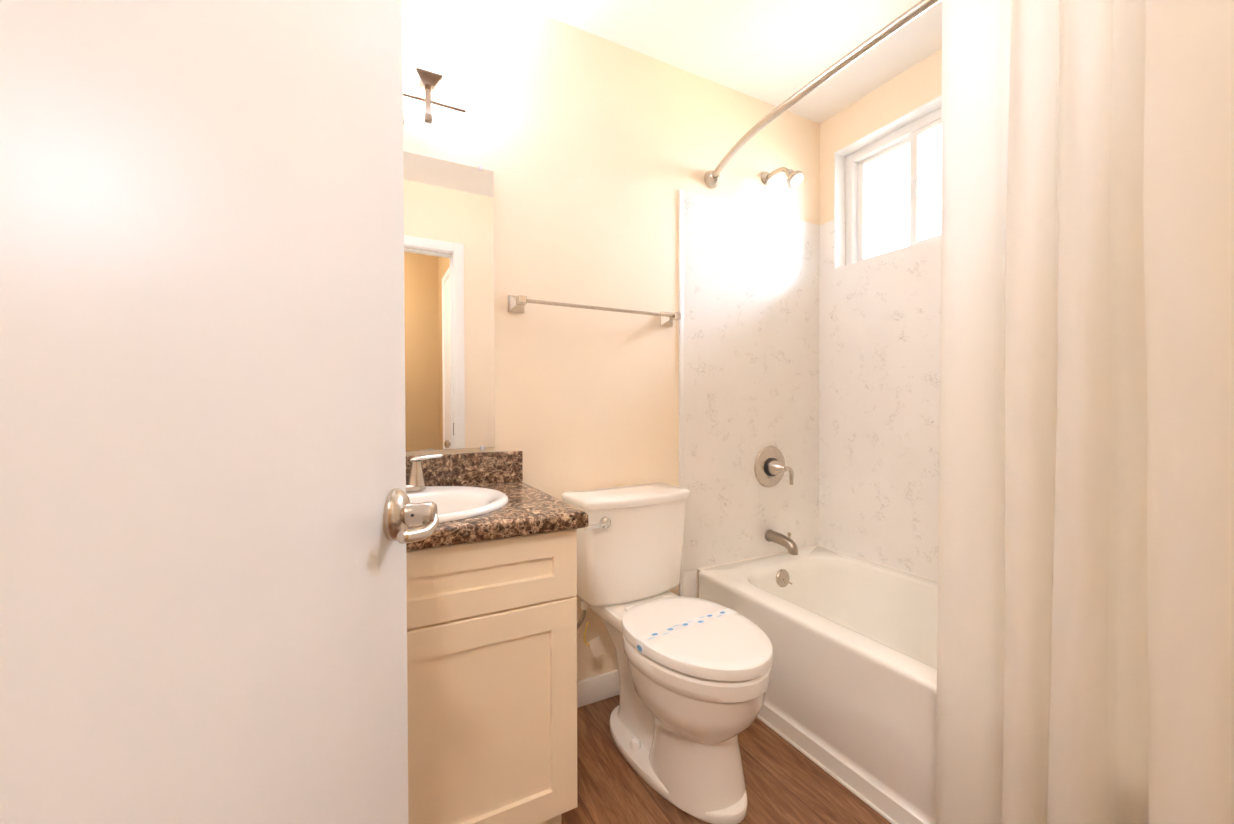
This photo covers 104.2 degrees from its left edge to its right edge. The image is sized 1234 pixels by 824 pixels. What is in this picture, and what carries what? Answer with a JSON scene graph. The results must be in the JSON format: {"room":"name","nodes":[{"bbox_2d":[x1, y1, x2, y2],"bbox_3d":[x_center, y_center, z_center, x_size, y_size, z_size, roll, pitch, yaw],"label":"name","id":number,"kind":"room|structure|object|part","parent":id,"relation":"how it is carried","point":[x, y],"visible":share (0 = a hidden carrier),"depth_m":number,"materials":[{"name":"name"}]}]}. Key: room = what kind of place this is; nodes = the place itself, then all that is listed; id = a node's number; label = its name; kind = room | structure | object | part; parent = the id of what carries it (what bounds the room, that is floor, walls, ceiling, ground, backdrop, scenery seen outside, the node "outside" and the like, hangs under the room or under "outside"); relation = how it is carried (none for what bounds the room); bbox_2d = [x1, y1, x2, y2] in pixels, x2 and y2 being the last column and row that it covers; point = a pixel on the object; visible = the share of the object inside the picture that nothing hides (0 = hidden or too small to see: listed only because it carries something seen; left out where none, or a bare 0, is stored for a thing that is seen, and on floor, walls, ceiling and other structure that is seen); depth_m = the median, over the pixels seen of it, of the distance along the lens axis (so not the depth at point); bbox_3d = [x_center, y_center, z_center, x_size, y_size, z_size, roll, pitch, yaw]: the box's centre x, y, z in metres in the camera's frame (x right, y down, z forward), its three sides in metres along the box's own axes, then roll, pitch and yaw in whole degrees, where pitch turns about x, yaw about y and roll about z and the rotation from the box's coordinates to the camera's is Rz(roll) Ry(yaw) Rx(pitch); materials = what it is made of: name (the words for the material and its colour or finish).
{"room":"bathroom","nodes":[
{"label":"bathroom","id":0,"kind":"room"},
{"bbox_2d":[402,0,819,680],"bbox_3d":[-0.033,-0.155,1.855,2.500,2.440,0.120,0,1,-28],"label":"wall","id":1,"kind":"structure","parent":0,"point":[590,142],"depth_m":1.75,"materials":[{"name":"beige paint"}]},
{"bbox_2d":[403,8,465,124],"bbox_3d":[-0.636,-0.982,1.377,0.392,0.272,0.146,0,1,-28],"label":"vanity light","id":2,"kind":"object","parent":1,"relation":"attached to","point":[426,34],"visible":0.55,"depth_m":1.37,"materials":[{"name":"white glass"}]},
{"bbox_3d":[-0.552,-1.046,1.401,0.112,0.144,0.112,0,1,-28],"label":"lamp shade","id":3,"kind":"part","parent":2,"relation":"part of","materials":[{"name":"white glass"}]},
{"bbox_3d":[-0.556,-0.907,1.411,0.017,0.087,0.030,0,1,-28],"label":"arm","id":4,"kind":"part","parent":2,"relation":"part of","materials":[{"name":"silver metal"}]},
{"bbox_2d":[403,151,494,450],"bbox_3d":[-0.672,-0.335,1.441,0.606,0.926,0.010,0,1,-28],"label":"wall mirror","id":5,"kind":"object","parent":1,"relation":"attached to","point":[449,206],"visible":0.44,"depth_m":1.51,"materials":[{"name":"clear mirror"}]},
{"bbox_2d":[406,451,522,485],"bbox_3d":[-0.661,0.185,1.446,0.769,0.103,0.018,0,1,-28],"label":"backsplash","id":6,"kind":"structure","parent":1,"relation":"attached to","point":[458,469],"depth_m":1.54,"materials":[{"name":"brown stone"}]},
{"bbox_2d":[577,599,587,629],"bbox_3d":[-0.165,0.788,1.663,0.110,0.292,0.116,0,1,-28],"label":"supply valve","id":7,"kind":"object","parent":1,"relation":"attached to","point":[584,606],"visible":0.19,"depth_m":1.64,"materials":[{"name":"silver metal"}]},
{"bbox_2d":[584,622,603,657],"bbox_3d":[-0.080,0.777,1.642,0.074,0.124,0.019,0,1,-28],"label":"tag","id":8,"kind":"object","parent":7,"relation":"hanging from","point":[597,649],"visible":1,"depth_m":1.64,"materials":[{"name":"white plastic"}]},
{"bbox_2d":[508,295,680,326],"bbox_3d":[-0.054,-0.365,1.725,0.662,0.056,0.086,0,1,-28],"label":"towel bar","id":9,"kind":"object","parent":1,"relation":"attached to","point":[516,304],"visible":1,"depth_m":1.66,"materials":[{"name":"silver metal"}]},
{"bbox_3d":[-0.322,-0.363,1.584,0.056,0.056,0.086,0,1,-28],"label":"post","id":10,"kind":"part","parent":9,"relation":"part of","materials":[{"name":"silver metal"}]},
{"bbox_3d":[0.214,-0.367,1.867,0.056,0.056,0.086,0,1,-28],"label":"post","id":11,"kind":"part","parent":9,"relation":"part of","materials":[{"name":"silver metal"}]},
{"bbox_2d":[577,670,619,707],"bbox_3d":[-0.041,1.020,1.789,0.665,0.092,0.013,0,1,-28],"label":"baseboard","id":12,"kind":"structure","parent":1,"relation":"attached to","point":[590,690],"depth_m":1.77,"materials":[{"name":"white wood"}]},
{"bbox_2d":[679,190,819,597],"bbox_3d":[0.612,0.084,2.125,0.816,1.953,0.008,0,1,-28],"label":"shower surround","id":13,"kind":"object","parent":1,"relation":"attached to","point":[749,277],"visible":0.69,"depth_m":2.09,"materials":[{"name":"white stone"}]},
{"bbox_3d":[0.259,0.087,1.939,0.018,1.953,0.008,0,1,-28],"label":"edge trim","id":14,"kind":"part","parent":13,"relation":"part of","materials":[{"name":"white plastic"}]},
{"bbox_2d":[754,446,793,487],"bbox_3d":[0.711,0.247,2.121,0.186,0.186,0.099,0,1,-28],"label":"shower valve","id":15,"kind":"object","parent":13,"relation":"attached to","point":[769,466],"visible":1,"depth_m":2.13,"materials":[{"name":"silver metal"}]},
{"bbox_3d":[0.724,0.266,2.117,0.092,0.108,0.079,0,1,-28],"label":"valve handle","id":16,"kind":"part","parent":15,"relation":"part of","materials":[{"name":"silver metal"}]},
{"bbox_2d":[765,530,797,554],"bbox_3d":[0.723,0.561,2.098,0.054,0.086,0.159,0,1,-28],"label":"tub spout","id":17,"kind":"object","parent":13,"relation":"attached to","point":[770,535],"visible":1,"depth_m":2.07,"materials":[{"name":"silver metal"}]},
{"bbox_2d":[761,167,803,187],"bbox_3d":[0.712,-1.007,2.059,0.072,0.130,0.198,0,1,-28],"label":"shower","id":18,"kind":"object","parent":1,"relation":"attached to","point":[795,178],"visible":1,"depth_m":2.01,"materials":[{"name":"silver metal"}]},
{"bbox_3d":[0.699,-1.030,2.083,0.019,0.054,0.139,0,1,-28],"label":"arm","id":19,"kind":"part","parent":18,"relation":"part of","materials":[{"name":"silver metal"}]},
{"bbox_2d":[704,0,940,188],"bbox_3d":[0.713,-0.960,1.293,0.164,0.074,1.572,0,1,-28],"label":"shower curtain rod","id":20,"kind":"object","parent":1,"relation":"attached to","point":[712,177],"visible":1,"depth_m":1.37,"materials":[{"name":"silver metal"}]},
{"bbox_2d":[936,0,1233,823],"bbox_3d":[0.849,0.030,0.821,0.225,2.002,0.581,-1,1,-39],"label":"shower curtain","id":21,"kind":"object","parent":20,"relation":"hanging from","point":[1085,611],"visible":1,"depth_m":0.85,"materials":[{"name":"white fabric"}]},
{"bbox_2d":[508,0,941,123],"bbox_3d":[-0.024,-1.379,0.178,4.050,0.050,3.070,0,1,-28],"label":"ceiling","id":22,"kind":"structure","parent":0,"point":[766,51],"depth_m":1.76,"materials":[{"name":"white paint"}]},
{"bbox_2d":[561,694,890,823],"bbox_3d":[-0.019,1.111,0.209,4.050,0.050,3.070,0,1,-28],"label":"floor","id":23,"kind":"structure","parent":0,"point":[783,785],"depth_m":1.36,"materials":[{"name":"brown wood"}]},
{"bbox_2d":[406,529,576,823],"bbox_3d":[-0.546,0.676,1.227,0.747,0.796,0.524,0,1,-28],"label":"vanity cabinet","id":24,"kind":"object","parent":23,"relation":"on","point":[492,624],"visible":0.34,"depth_m":1.08,"materials":[{"name":"beige wood"}]},
{"bbox_3d":[-0.346,0.367,1.044,0.552,0.162,0.019,0,1,-28],"label":"drawer","id":25,"kind":"part","parent":24,"relation":"part of","materials":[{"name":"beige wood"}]},
{"bbox_2d":[406,451,587,550],"bbox_3d":[-0.537,0.206,1.211,0.769,0.140,0.550,0,1,-28],"label":"countertop","id":26,"kind":"structure","parent":24,"relation":"on","point":[529,510],"depth_m":1.22,"materials":[{"name":"brown stone"}]},
{"bbox_2d":[406,454,442,490],"bbox_3d":[-0.623,0.155,1.357,0.179,0.136,0.187,0,1,19],"label":"faucet","id":27,"kind":"object","parent":26,"relation":"on","point":[416,478],"visible":0.31,"depth_m":1.38,"materials":[{"name":"silver metal"}]},
{"bbox_3d":[-0.627,0.215,1.367,0.156,0.016,0.052,0,1,-28],"label":"deck plate","id":28,"kind":"part","parent":27,"relation":"part of","materials":[{"name":"silver metal"}]},
{"bbox_3d":[-0.582,0.176,1.391,0.053,0.069,0.053,0,1,-28],"label":"handle","id":29,"kind":"part","parent":27,"relation":"part of","materials":[{"name":"silver metal"}]},
{"bbox_3d":[-0.554,0.136,1.398,0.089,0.025,0.025,0,1,-16],"label":"handle lever","id":30,"kind":"part","parent":27,"relation":"part of","materials":[{"name":"silver metal"}]},
{"bbox_2d":[406,486,508,525],"bbox_3d":[-0.528,0.305,1.211,0.502,0.166,0.450,0,1,-28],"label":"sink","id":31,"kind":"object","parent":26,"relation":"in","point":[453,502],"visible":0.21,"depth_m":1.35,"materials":[{"name":"white ceramic"}]},
{"bbox_2d":[562,483,772,823],"bbox_3d":[0.163,0.675,1.487,0.450,0.790,0.702,-1,1,-31],"label":"toilet","id":32,"kind":"object","parent":23,"relation":"on","point":[678,719],"visible":0.97,"depth_m":1.38,"materials":[{"name":"white ceramic"}]},
{"bbox_3d":[-0.064,0.356,1.505,0.087,0.020,0.018,-1,1,-31],"label":"lever arm","id":33,"kind":"part","parent":32,"relation":"part of","materials":[{"name":"silver metal"}]},
{"bbox_3d":[-0.036,0.353,1.532,0.037,0.037,0.019,-1,1,-31],"label":"flush lever","id":34,"kind":"part","parent":32,"relation":"part of","materials":[{"name":"silver metal"}]},
{"bbox_3d":[0.047,0.294,1.688,0.434,0.033,0.229,-1,1,-31],"label":"tank lid","id":35,"kind":"part","parent":32,"relation":"part of","materials":[{"name":"white ceramic"}]},
{"bbox_3d":[0.046,0.475,1.693,0.412,0.328,0.205,-1,1,-31],"label":"tank","id":36,"kind":"part","parent":32,"relation":"part of","materials":[{"name":"white ceramic"}]},
{"bbox_2d":[636,608,737,654],"bbox_3d":[0.217,0.638,1.412,0.370,0.035,0.038,-1,1,-33],"label":"band","id":37,"kind":"object","parent":32,"relation":"on","point":[642,640],"visible":0.98,"depth_m":1.39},
{"bbox_3d":[0.230,0.640,1.392,0.366,0.036,0.472,-1,1,-31],"label":"seat lid","id":38,"kind":"part","parent":32,"relation":"part of","materials":[{"name":"white plastic"}]},
{"bbox_2d":[698,545,937,823],"bbox_3d":[1.011,0.861,1.473,0.739,0.418,1.545,0,1,-28],"label":"bathtub","id":39,"kind":"object","parent":23,"relation":"on","point":[852,687],"visible":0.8,"depth_m":1.50,"materials":[{"name":"white ceramic"}]},
{"bbox_3d":[0.707,0.709,2.047,0.074,0.074,0.022,0,1,-28],"label":"overflow plate","id":40,"kind":"part","parent":39,"relation":"part of","materials":[{"name":"silver metal"}]},
{"bbox_2d":[820,49,941,224],"bbox_3d":[1.428,-0.155,1.615,0.140,2.440,1.670,0,1,-28],"label":"wall","id":41,"kind":"structure","parent":0,"point":[921,83],"depth_m":2.07,"materials":[{"name":"beige paint"}]},
{"bbox_2d":[819,219,940,580],"bbox_3d":[1.365,-0.117,1.648,0.072,1.542,1.552,0,1,-28],"label":"shower surround","id":42,"kind":"object","parent":41,"relation":"attached to","point":[879,316],"visible":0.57,"depth_m":2.04,"materials":[{"name":"white stone"}]},
{"bbox_2d":[834,95,941,221],"bbox_3d":[1.226,-0.929,1.984,0.141,0.552,0.650,0,1,-28],"label":"trim","id":43,"kind":"structure","parent":41,"relation":"attached to","point":[934,104],"depth_m":2.15,"materials":[{"name":"white wood"}]},
{"bbox_2d":[845,107,941,264],"bbox_3d":[1.250,-0.929,1.997,0.062,0.540,0.638,0,1,-28],"label":"window","id":44,"kind":"structure","parent":41,"relation":"in","point":[912,134],"depth_m":2.12,"materials":[{"name":"white plastic"}]},
{"bbox_3d":[1.200,-0.923,2.123,0.022,0.476,0.289,0,1,-28],"label":"sash","id":45,"kind":"part","parent":44,"relation":"part of","materials":[{"name":"glass"}]},
{"bbox_3d":[1.300,-0.920,1.877,0.023,0.476,0.299,0,1,-28],"label":"sash","id":46,"kind":"part","parent":44,"relation":"part of","materials":[{"name":"glass"}]},
{"bbox_3d":[0.686,-0.138,0.344,2.360,2.440,0.115,0,1,-28],"label":"wall","id":47,"kind":"structure","parent":0,"visible":0},
{"bbox_2d":[0,0,438,823],"bbox_3d":[-0.249,0.061,0.288,0.143,2.023,0.729,0,1,-8],"label":"door","id":48,"kind":"structure","parent":47,"relation":"in","point":[207,512],"depth_m":0.26,"materials":[{"name":"white wood"}]},
{"bbox_3d":[-0.237,0.131,0.565,0.042,0.040,0.072,0,1,-8],"label":"lever","id":49,"kind":"part","parent":48,"relation":"part of","materials":[{"name":"silver metal"}]}
]}

